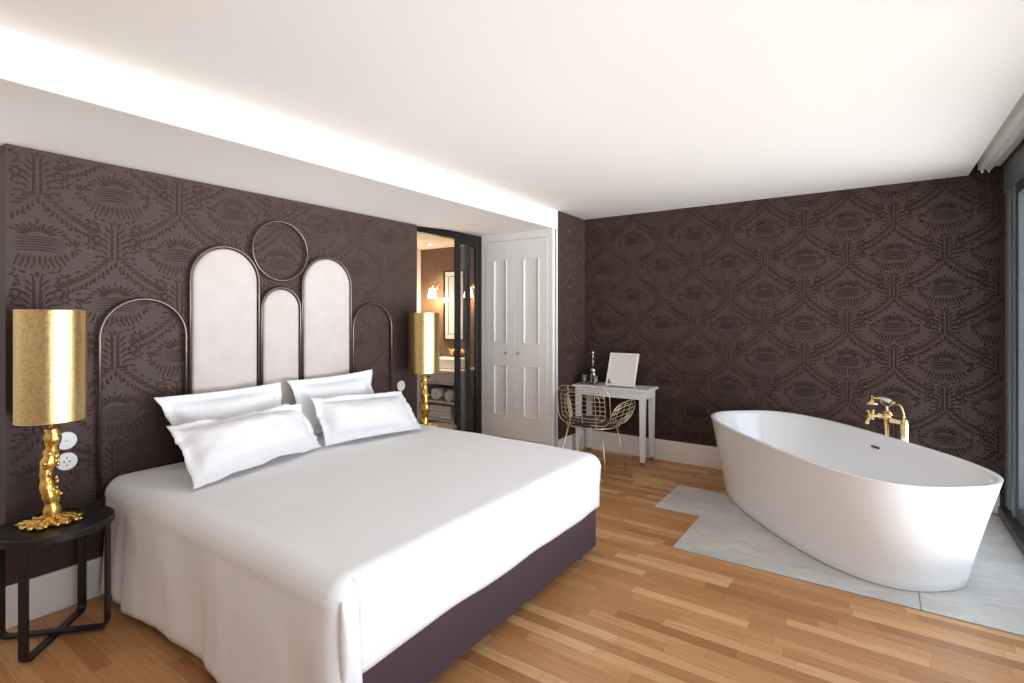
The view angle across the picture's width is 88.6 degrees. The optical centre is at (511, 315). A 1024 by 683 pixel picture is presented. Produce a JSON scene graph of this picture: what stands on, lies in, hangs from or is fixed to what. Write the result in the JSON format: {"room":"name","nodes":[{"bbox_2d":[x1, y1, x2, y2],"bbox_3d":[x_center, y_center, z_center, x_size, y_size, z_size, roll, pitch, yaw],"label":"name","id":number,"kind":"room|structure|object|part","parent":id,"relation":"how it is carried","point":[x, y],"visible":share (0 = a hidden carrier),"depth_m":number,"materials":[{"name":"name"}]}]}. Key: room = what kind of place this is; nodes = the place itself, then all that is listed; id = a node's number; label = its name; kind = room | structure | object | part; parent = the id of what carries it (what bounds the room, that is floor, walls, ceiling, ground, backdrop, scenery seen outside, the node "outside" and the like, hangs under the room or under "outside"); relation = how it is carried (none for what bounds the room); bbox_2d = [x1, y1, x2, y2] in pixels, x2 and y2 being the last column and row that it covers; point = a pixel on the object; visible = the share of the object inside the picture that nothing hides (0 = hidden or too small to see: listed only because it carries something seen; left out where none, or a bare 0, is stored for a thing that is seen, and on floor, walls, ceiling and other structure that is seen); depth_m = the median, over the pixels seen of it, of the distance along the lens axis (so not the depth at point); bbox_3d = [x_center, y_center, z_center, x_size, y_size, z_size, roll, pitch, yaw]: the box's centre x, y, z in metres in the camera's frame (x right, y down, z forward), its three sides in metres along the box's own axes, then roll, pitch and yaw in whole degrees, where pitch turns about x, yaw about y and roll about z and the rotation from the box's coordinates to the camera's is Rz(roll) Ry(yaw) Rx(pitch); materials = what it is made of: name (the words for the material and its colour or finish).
{"room":"hotel room","nodes":[
{"label":"hotel room","id":0,"kind":"room"},
{"bbox_2d":[0,143,416,585],"bbox_3d":[-1.668,0.328,3.593,0.168,2.264,2.676,0,0,35],"label":"wall","id":1,"kind":"structure","parent":0,"point":[95,237],"depth_m":2.86,"materials":[{"name":"paper"}]},
{"bbox_2d":[6,556,103,628],"bbox_3d":[-1.596,1.361,3.543,0.016,0.197,2.676,0,0,35],"label":"baseboard","id":2,"kind":"structure","parent":1,"relation":"attached to","point":[57,590],"depth_m":2.58,"materials":[{"name":"white paint"}]},
{"bbox_2d":[56,452,77,470],"bbox_3d":[-2.229,0.730,2.626,0.009,0.088,0.088,0,0,35],"label":"power socket","id":3,"kind":"object","parent":1,"relation":"attached to","point":[68,460],"visible":0.87,"depth_m":2.62,"materials":[{"name":"white plastic"}]},
{"bbox_2d":[59,432,76,449],"bbox_3d":[-2.229,0.626,2.623,0.012,0.088,0.088,0,0,35],"label":"light switch","id":4,"kind":"object","parent":1,"relation":"attached to","point":[69,439],"visible":0.86,"depth_m":2.62,"materials":[{"name":"white plastic"}]},
{"bbox_2d":[97,220,392,500],"bbox_3d":[-1.577,0.158,3.547,0.043,1.604,2.015,0,0,35],"label":"headboard","id":5,"kind":"object","parent":1,"relation":"attached to","point":[236,341],"visible":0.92,"depth_m":3.41,"materials":[{"name":"beige fabric"}]},
{"bbox_3d":[-1.780,0.263,3.258,0.038,1.395,0.434,0,0,35],"label":"panel frame","id":6,"kind":"part","parent":5,"relation":"part of","materials":[{"name":"white fabric"}]},
{"bbox_3d":[-1.778,0.273,3.257,0.042,1.375,0.394,0,0,35],"label":"upholstered panel","id":7,"kind":"part","parent":5,"relation":"part of","materials":[{"name":"beige fabric"}]},
{"bbox_3d":[-1.568,0.391,3.559,0.042,1.138,0.259,0,0,35],"label":"upholstered panel","id":8,"kind":"part","parent":5,"relation":"part of","materials":[{"name":"beige fabric"}]},
{"bbox_3d":[-1.571,0.381,3.561,0.038,1.158,0.299,0,0,35],"label":"panel frame","id":9,"kind":"part","parent":5,"relation":"part of","materials":[{"name":"brown metal"}]},
{"bbox_3d":[-1.363,0.263,3.861,0.038,1.395,0.430,0,0,35],"label":"panel frame","id":10,"kind":"part","parent":5,"relation":"part of","materials":[{"name":"white fabric"}]},
{"bbox_3d":[-1.361,0.273,3.860,0.042,1.375,0.390,0,0,35],"label":"upholstered panel","id":11,"kind":"part","parent":5,"relation":"part of","materials":[{"name":"beige fabric"}]},
{"bbox_2d":[0,88,528,234],"bbox_3d":[-1.710,-0.841,2.905,0.676,0.070,6.234,0,0,35],"label":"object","id":12,"kind":"structure","parent":1,"relation":"attached to","point":[26,121],"depth_m":2.90,"materials":[{"name":"white paint"}]},
{"bbox_2d":[397,381,404,390],"bbox_3d":[-0.945,0.600,4.481,0.012,0.088,0.088,0,0,35],"label":"light switch","id":13,"kind":"object","parent":1,"relation":"attached to","point":[401,385],"visible":0.99,"depth_m":4.47,"materials":[{"name":"white plastic"}]},
{"bbox_2d":[417,226,480,433],"bbox_3d":[-0.704,0.297,5.264,0.065,2.326,1.210,0,0,35],"label":"door","id":14,"kind":"structure","parent":1,"relation":"in","point":[468,240],"depth_m":5.60,"materials":[{"name":"black metal"}]},
{"bbox_2d":[0,26,557,236],"bbox_3d":[-1.793,-0.978,3.023,1.112,0.211,6.335,0,0,35],"label":"ceiling beam","id":15,"kind":"structure","parent":0,"point":[29,65],"depth_m":2.57,"materials":[{"name":"white paint"}]},
{"bbox_2d":[417,250,420,311],"bbox_3d":[-1.867,0.235,5.819,0.150,2.450,2.450,0,0,35],"label":"wall","id":16,"kind":"structure","parent":0,"point":[418,251],"depth_m":6.68,"materials":[{"name":"white paint"}]},
{"bbox_2d":[417,233,463,249],"bbox_3d":[-1.382,-0.909,5.484,1.290,0.142,2.450,0,0,35],"label":"ceiling","id":17,"kind":"structure","parent":0,"point":[422,239],"depth_m":6.01,"materials":[{"name":"white paint"}]},
{"bbox_2d":[421,246,473,432],"bbox_3d":[-0.634,0.235,6.425,1.450,2.450,0.150,0,0,35],"label":"wall","id":18,"kind":"structure","parent":0,"point":[434,262],"depth_m":6.51,"materials":[{"name":"paint"}]},
{"bbox_2d":[428,285,439,297],"bbox_3d":[-0.969,-0.298,6.468,0.116,0.166,0.158,0,0,35],"label":"wall lamp","id":19,"kind":"object","parent":18,"relation":"attached to","point":[432,292],"visible":1,"depth_m":6.42,"materials":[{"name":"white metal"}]},
{"bbox_3d":[-0.980,-0.276,6.451,0.116,0.122,0.116,0,0,35],"label":"lamp shade","id":20,"kind":"part","parent":19,"relation":"part of","materials":[{"name":"white"}]},
{"bbox_2d":[443,270,464,340],"bbox_3d":[-0.704,-0.125,6.367,0.330,0.850,0.024,0,0,35],"label":"wall mirror","id":21,"kind":"object","parent":18,"relation":"attached to","point":[448,276],"visible":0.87,"depth_m":6.40,"materials":[{"name":"black mirror"}]},
{"bbox_2d":[449,348,464,354],"bbox_3d":[-0.667,0.430,6.245,0.274,0.074,0.178,0,0,35],"label":"tap","id":22,"kind":"object","parent":18,"relation":"attached to","point":[452,350],"visible":0.65,"depth_m":6.22,"materials":[{"name":"gold metal"}]},
{"bbox_2d":[464,283,473,296],"bbox_3d":[-0.495,-0.298,6.141,0.116,0.166,0.158,0,0,35],"label":"wall lamp","id":23,"kind":"object","parent":18,"relation":"attached to","point":[472,285],"visible":0.38,"depth_m":6.10,"materials":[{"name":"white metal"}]},
{"bbox_3d":[-0.507,-0.276,6.124,0.116,0.122,0.116,0,0,35],"label":"lamp shade","id":24,"kind":"part","parent":23,"relation":"part of","materials":[{"name":"white"}]},
{"bbox_2d":[481,237,481,433],"bbox_3d":[-0.254,0.235,5.950,0.095,2.450,0.300,0,0,35],"label":"wall","id":25,"kind":"structure","parent":0,"point":[481,237],"depth_m":5.83,"materials":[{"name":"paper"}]},
{"bbox_2d":[0,0,1023,219],"bbox_3d":[-0.708,-1.133,2.670,6.200,0.140,7.187,0,0,35],"label":"ceiling","id":26,"kind":"structure","parent":0,"point":[583,109],"depth_m":2.34,"materials":[{"name":"white paint"}]},
{"bbox_2d":[0,448,1023,682],"bbox_3d":[-0.721,1.510,2.675,6.172,0.100,7.180,0,0,35],"label":"floor","id":27,"kind":"structure","parent":0,"point":[636,607],"depth_m":2.41,"materials":[{"name":"brown wood"}]},
{"bbox_2d":[0,505,114,662],"bbox_3d":[-2.087,1.200,2.397,0.434,0.520,0.434,0,0,33],"label":"nightstand","id":28,"kind":"object","parent":27,"relation":"on","point":[95,517],"visible":0.84,"depth_m":2.35,"materials":[{"name":"black wood"}]},
{"bbox_3d":[-2.264,1.200,2.359,0.069,0.496,0.034,0,0,-12],"label":"leg","id":29,"kind":"part","parent":28,"relation":"part of","materials":[{"name":"black wood"}]},
{"bbox_3d":[-2.049,1.206,2.221,0.034,0.508,0.069,0,0,-12],"label":"leg","id":30,"kind":"part","parent":28,"relation":"part of","materials":[{"name":"black wood"}]},
{"bbox_2d":[12,310,87,531],"bbox_3d":[-2.095,0.458,2.386,0.260,0.969,0.260,0,0,8],"label":"table lamp","id":31,"kind":"object","parent":28,"relation":"on","point":[50,347],"visible":1,"depth_m":2.31,"materials":[{"name":"gold metal"}]},
{"bbox_3d":[-2.095,0.225,2.386,0.256,0.502,0.256,0,0,12],"label":"lamp shade","id":32,"kind":"part","parent":31,"relation":"part of","materials":[{"name":"gold metal"}]},
{"bbox_3d":[-2.096,0.720,2.384,0.079,0.437,0.084,0,0,43],"label":"cast stem","id":33,"kind":"part","parent":31,"relation":"part of","materials":[{"name":"gold metal"}]},
{"bbox_3d":[-2.126,1.206,2.574,0.034,0.508,0.069,0,0,-12],"label":"leg","id":34,"kind":"part","parent":28,"relation":"part of","materials":[{"name":"black wood"}]},
{"bbox_3d":[-1.911,1.200,2.436,0.069,0.496,0.034,0,0,-12],"label":"leg","id":35,"kind":"part","parent":28,"relation":"part of","materials":[{"name":"black wood"}]},
{"bbox_2d":[428,422,456,429],"bbox_3d":[-0.683,1.200,4.438,0.434,0.520,0.434,0,0,33],"label":"nightstand","id":36,"kind":"object","parent":27,"relation":"on","point":[446,425],"visible":0.17,"depth_m":4.51,"materials":[{"name":"black wood"}]},
{"bbox_2d":[408,312,438,426],"bbox_3d":[-0.736,0.458,4.387,0.260,0.969,0.260,0,0,27],"label":"table lamp","id":37,"kind":"object","parent":36,"relation":"on","point":[423,327],"visible":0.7,"depth_m":4.29,"materials":[{"name":"gold metal"}]},
{"bbox_3d":[-0.736,0.225,4.387,0.256,0.502,0.256,0,0,16],"label":"lamp shade","id":38,"kind":"part","parent":37,"relation":"part of","materials":[{"name":"gold metal"}]},
{"bbox_3d":[-0.734,0.720,4.385,0.079,0.437,0.084,0,0,-43],"label":"cast stem","id":39,"kind":"part","parent":37,"relation":"part of","materials":[{"name":"gold metal"}]},
{"bbox_2d":[362,509,595,682],"bbox_3d":[-0.776,1.161,3.001,1.880,0.598,1.835,0,0,35],"label":"bed","id":40,"kind":"object","parent":27,"relation":"on","point":[433,649],"visible":0.18,"depth_m":2.27,"materials":[{"name":"fabric"}]},
{"bbox_2d":[101,424,600,682],"bbox_3d":[-0.761,1.137,2.986,1.960,0.595,2.057,0,0,35],"label":"bedspread","id":41,"kind":"object","parent":40,"relation":"on","point":[316,565],"visible":0.88,"depth_m":2.24,"materials":[{"name":"white fabric"}]},
{"bbox_2d":[154,382,281,425],"bbox_3d":[-1.683,0.621,3.098,0.151,0.378,0.738,0,0,35],"label":"pillow","id":42,"kind":"object","parent":41,"relation":"on","point":[180,409],"visible":0.46,"depth_m":3.04,"materials":[{"name":"white fabric"}]},
{"bbox_2d":[166,403,321,489],"bbox_3d":[-1.412,0.686,2.938,0.323,0.292,0.842,0,0,35],"label":"pillow","id":43,"kind":"object","parent":41,"relation":"on","point":[213,450],"visible":1,"depth_m":2.81,"materials":[{"name":"white fabric"}]},
{"bbox_2d":[287,369,373,433],"bbox_3d":[-1.240,0.611,3.736,0.154,0.400,0.743,0,0,35],"label":"pillow","id":44,"kind":"object","parent":41,"relation":"on","point":[357,383],"visible":0.51,"depth_m":3.63,"materials":[{"name":"white fabric"}]},
{"bbox_2d":[310,391,421,445],"bbox_3d":[-0.963,0.676,3.619,0.301,0.295,0.776,0,0,35],"label":"pillow","id":45,"kind":"object","parent":41,"relation":"on","point":[344,418],"visible":1,"depth_m":3.52,"materials":[{"name":"white fabric"}]},
{"bbox_2d":[482,228,557,446],"bbox_3d":[0.057,0.294,5.505,0.910,2.331,0.122,0,0,33],"label":"wardrobe","id":46,"kind":"object","parent":27,"relation":"on","point":[520,269],"visible":0.98,"depth_m":5.45,"materials":[{"name":"white paint"}]},
{"bbox_3d":[-0.123,0.249,5.603,0.378,2.078,0.028,0,0,35],"label":"door","id":47,"kind":"part","parent":46,"relation":"part of","materials":[{"name":"white paint"}]},
{"bbox_3d":[0.199,0.249,5.381,0.397,2.078,0.028,0,0,35],"label":"door","id":48,"kind":"part","parent":46,"relation":"part of","materials":[{"name":"white paint"}]},
{"bbox_2d":[557,385,634,484],"bbox_3d":[0.744,1.044,4.869,0.702,0.831,0.511,0,0,35],"label":"wire chair","id":49,"kind":"object","parent":27,"relation":"on","point":[595,421],"visible":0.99,"depth_m":4.74,"materials":[{"name":"gold metal"}]},
{"bbox_3d":[0.465,1.229,4.828,0.145,0.462,0.018,0,0,-14],"label":"leg","id":50,"kind":"part","parent":49,"relation":"part of","materials":[{"name":"gold metal"}]},
{"bbox_3d":[0.560,0.885,5.077,0.064,0.244,0.281,0,0,8],"label":"wire armrest","id":51,"kind":"part","parent":49,"relation":"part of","materials":[{"name":"gold metal"}]},
{"bbox_3d":[0.677,1.229,5.134,0.022,0.462,0.104,0,0,-43],"label":"leg","id":52,"kind":"part","parent":49,"relation":"part of","materials":[{"name":"gold metal"}]},
{"bbox_3d":[0.626,0.805,4.696,0.532,0.352,0.085,0,0,35],"label":"wire backrest","id":53,"kind":"part","parent":49,"relation":"part of","materials":[{"name":"gold metal"}]},
{"bbox_3d":[0.752,0.991,4.878,0.500,0.044,0.480,0,0,35],"label":"seat frame","id":54,"kind":"part","parent":49,"relation":"part of","materials":[{"name":"gold metal"}]},
{"bbox_2d":[568,416,617,427],"bbox_3d":[0.752,0.982,4.878,0.460,0.038,0.460,0,0,35],"label":"seat cushion","id":55,"kind":"object","parent":49,"relation":"on","point":[583,423],"depth_m":4.75,"materials":[{"name":"brown leather"}]},
{"bbox_3d":[0.807,1.229,4.591,0.018,0.462,0.145,0,0,-7],"label":"leg","id":56,"kind":"part","parent":49,"relation":"part of","materials":[{"name":"gold metal"}]},
{"bbox_3d":[1.019,1.229,4.898,0.104,0.462,0.022,0,0,22],"label":"leg","id":57,"kind":"part","parent":49,"relation":"part of","materials":[{"name":"gold metal"}]},
{"bbox_3d":[1.007,0.885,4.768,0.281,0.244,0.064,0,0,-29],"label":"wire armrest","id":58,"kind":"part","parent":49,"relation":"part of","materials":[{"name":"gold metal"}]},
{"bbox_2d":[572,353,657,466],"bbox_3d":[1.054,0.923,5.394,0.800,1.073,0.337,0,0,35],"label":"table","id":59,"kind":"object","parent":27,"relation":"on","point":[622,367],"visible":0.88,"depth_m":5.30,"materials":[{"name":"white paint"}]},
{"bbox_3d":[0.698,1.083,5.489,0.055,0.685,0.055,0,0,35],"label":"leg","id":60,"kind":"part","parent":59,"relation":"part of","materials":[{"name":"white paint"}]},
{"bbox_2d":[581,374,586,383],"bbox_3d":[0.757,0.669,5.518,0.071,0.096,0.071,0,0,35],"label":"drinking glass","id":61,"kind":"object","parent":59,"relation":"on","point":[583,376],"visible":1,"depth_m":5.50,"materials":[{"name":"white"}]},
{"bbox_3d":[0.840,1.083,5.694,0.055,0.685,0.055,0,0,35],"label":"leg","id":62,"kind":"part","parent":59,"relation":"part of","materials":[{"name":"white paint"}]},
{"bbox_2d":[589,351,596,383],"bbox_3d":[0.852,0.543,5.532,0.085,0.348,0.085,0,0,35],"label":"glass bottle","id":63,"kind":"object","parent":59,"relation":"on","point":[592,368],"visible":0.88,"depth_m":5.51,"materials":[{"name":"white"}]},
{"bbox_2d":[592,375,597,384],"bbox_3d":[0.862,0.669,5.440,0.071,0.096,0.071,0,0,35],"label":"drinking glass","id":64,"kind":"object","parent":59,"relation":"on","point":[594,377],"visible":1,"depth_m":5.42,"materials":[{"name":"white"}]},
{"bbox_3d":[1.127,0.552,5.361,0.312,0.330,0.146,0,0,35],"label":"lid","id":65,"kind":"part","parent":59,"relation":"part of","materials":[{"name":"white paint"}]},
{"bbox_2d":[607,355,636,384],"bbox_3d":[1.125,0.551,5.359,0.272,0.289,0.120,0,0,35],"label":"mirror glass","id":66,"kind":"object","parent":59,"relation":"on","point":[622,369],"depth_m":5.35,"materials":[{"name":"white"}]},
{"bbox_3d":[1.269,1.083,5.093,0.055,0.685,0.055,0,0,35],"label":"leg","id":67,"kind":"part","parent":59,"relation":"part of","materials":[{"name":"white paint"}]},
{"bbox_3d":[1.411,1.083,5.299,0.055,0.685,0.055,0,0,35],"label":"leg","id":68,"kind":"part","parent":59,"relation":"part of","materials":[{"name":"white paint"}]},
{"bbox_2d":[557,211,584,438],"bbox_3d":[0.556,0.189,5.616,0.203,2.543,0.602,0,0,35],"label":"wall","id":69,"kind":"structure","parent":0,"point":[571,229],"depth_m":5.51,"materials":[{"name":"paper"}]},
{"bbox_2d":[558,429,585,450],"bbox_3d":[0.644,1.357,5.556,0.016,0.205,0.602,0,0,35],"label":"baseboard","id":70,"kind":"structure","parent":69,"relation":"attached to","point":[570,443],"depth_m":5.52,"materials":[{"name":"white paint"}]},
{"bbox_2d":[585,162,1004,506],"bbox_3d":[2.258,0.110,4.891,4.028,2.700,0.160,0,0,35],"label":"wall","id":71,"kind":"structure","parent":0,"point":[818,305],"depth_m":4.54,"materials":[{"name":"paper"}]},
{"bbox_2d":[586,429,999,512],"bbox_3d":[2.201,1.357,4.835,3.398,0.205,0.016,0,0,35],"label":"baseboard","id":72,"kind":"structure","parent":71,"relation":"attached to","point":[673,451],"depth_m":5.27,"materials":[{"name":"white paint"}]},
{"bbox_2d":[998,506,1023,555],"bbox_3d":[2.180,1.427,1.648,0.228,0.066,5.190,0,0,35],"label":"trim","id":73,"kind":"structure","parent":71,"relation":"attached to","point":[1012,524],"depth_m":3.50,"materials":[{"name":"stone"}]},
{"bbox_2d":[654,485,1023,635],"bbox_3d":[2.134,1.457,3.649,2.127,0.006,1.857,0,0,35],"label":"floor tiles","id":74,"kind":"structure","parent":0,"point":[993,595],"depth_m":3.10,"materials":[{"name":"grey stone"}]},
{"bbox_2d":[655,488,1023,636],"bbox_3d":[2.134,1.458,3.649,2.136,0.003,1.866,0,0,35],"label":"trim","id":75,"kind":"structure","parent":74,"relation":"attached to","point":[674,488],"depth_m":2.80,"materials":[{"name":"grey metal"}]},
{"bbox_2d":[711,410,1003,591],"bbox_3d":[2.167,1.154,3.673,1.006,0.600,2.126,0,0,-5],"label":"bathtub","id":76,"kind":"object","parent":74,"relation":"on","point":[876,508],"visible":1,"depth_m":3.05,"materials":[{"name":"white ceramic"}]},
{"bbox_2d":[864,395,908,441],"bbox_3d":[2.757,1.035,3.888,0.148,0.850,0.376,0,0,-6],"label":"tub faucet","id":77,"kind":"object","parent":74,"relation":"on","point":[904,423],"visible":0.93,"depth_m":3.89,"materials":[{"name":"gold metal"}]},
{"bbox_3d":[2.726,0.753,3.969,0.075,0.069,0.060,0,0,35],"label":"cross handle","id":78,"kind":"part","parent":77,"relation":"part of","materials":[{"name":"gold metal"}]},
{"bbox_3d":[2.728,0.781,3.960,0.115,0.082,0.033,0,0,23],"label":"spout","id":79,"kind":"part","parent":77,"relation":"part of","materials":[{"name":"gold metal"}]},
{"bbox_3d":[1.740,0.140,0.947,0.215,2.640,6.937,0,0,35],"label":"wall","id":80,"kind":"structure","parent":0,"visible":0},
{"bbox_2d":[978,93,1023,527],"bbox_3d":[1.887,0.145,1.330,0.328,2.630,6.135,0,0,35],"label":"window","id":81,"kind":"structure","parent":80,"relation":"in","point":[1013,166],"depth_m":3.59,"materials":[{"name":"grey metal"}]},
{"bbox_3d":[2.134,-1.111,1.862,0.130,0.118,4.890,0,0,35],"label":"curtain rail","id":82,"kind":"part","parent":81,"relation":"part of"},
{"bbox_3d":[3.022,0.245,2.925,0.045,2.290,1.650,0,0,35],"label":"sash","id":83,"kind":"part","parent":81,"relation":"part of","materials":[{"name":"grey metal"}]},
{"bbox_3d":[3.023,0.240,2.925,0.006,2.160,1.520,0,0,35],"label":"glass","id":84,"kind":"part","parent":81,"relation":"part of","materials":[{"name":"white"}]},
{"bbox_3d":[-1.357,1.458,5.467,1.350,0.004,2.250,0,0,35],"label":"floor","id":85,"kind":"structure","parent":0,"visible":0},
{"bbox_2d":[417,367,473,430],"bbox_3d":[-0.729,1.034,6.092,0.647,0.852,0.497,0,0,35],"label":"vanity unit","id":86,"kind":"object","parent":85,"relation":"on","point":[445,377],"visible":0.32,"depth_m":5.94,"materials":[{"name":"grey paint"}]},
{"bbox_2d":[419,396,453,404],"bbox_3d":[-0.730,0.974,6.090,0.561,0.022,0.438,0,0,35],"label":"shelf","id":87,"kind":"object","parent":86,"relation":"attached to","point":[442,400],"depth_m":5.95,"materials":[{"name":"brown paint"}]},
{"bbox_3d":[-0.848,0.696,5.919,0.527,0.111,0.020,0,0,35],"label":"drawer","id":88,"kind":"part","parent":86,"relation":"part of","materials":[{"name":"grey paint"}]},
{"bbox_2d":[421,416,453,422],"bbox_3d":[-0.730,1.174,6.090,0.561,0.022,0.438,0,0,35],"label":"shelf","id":89,"kind":"object","parent":86,"relation":"attached to","point":[429,418],"depth_m":5.88,"materials":[{"name":"brown paint"}]},
{"bbox_2d":[428,410,453,419],"bbox_3d":[-0.735,1.125,6.042,0.360,0.075,0.300,0,0,35],"label":"folded towel","id":90,"kind":"object","parent":86,"relation":"on","point":[449,416],"visible":0.42,"depth_m":5.91,"materials":[{"name":"white fabric"}]},
{"bbox_2d":[429,403,453,412],"bbox_3d":[-0.735,1.052,6.042,0.330,0.070,0.300,0,0,35],"label":"folded towel","id":91,"kind":"object","parent":90,"relation":"on","point":[446,408],"visible":0.59,"depth_m":5.92,"materials":[{"name":"white fabric"}]},
{"bbox_2d":[431,386,453,398],"bbox_3d":[-0.791,0.891,6.081,0.116,0.123,0.300,0,0,35],"label":"rolled towel","id":92,"kind":"object","parent":86,"relation":"on","point":[437,393],"visible":0.65,"depth_m":5.98,"materials":[{"name":"white fabric"}]},
{"bbox_2d":[445,389,453,400],"bbox_3d":[-0.620,0.891,5.963,0.118,0.126,0.300,0,0,35],"label":"rolled towel","id":93,"kind":"object","parent":86,"relation":"on","point":[449,395],"visible":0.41,"depth_m":5.84,"materials":[{"name":"white fabric"}]},
{"bbox_2d":[439,367,473,373],"bbox_3d":[-0.726,0.622,6.095,0.647,0.028,0.488,0,0,35],"label":"countertop","id":94,"kind":"structure","parent":86,"relation":"on","point":[451,371],"depth_m":5.83,"materials":[{"name":"stone"}]},
{"bbox_2d":[439,357,464,369],"bbox_3d":[-0.745,0.552,6.132,0.464,0.112,0.300,0,0,35],"label":"basin","id":95,"kind":"object","parent":94,"relation":"in","point":[444,362],"visible":0.52,"depth_m":5.98,"materials":[{"name":"white ceramic"}]}
]}

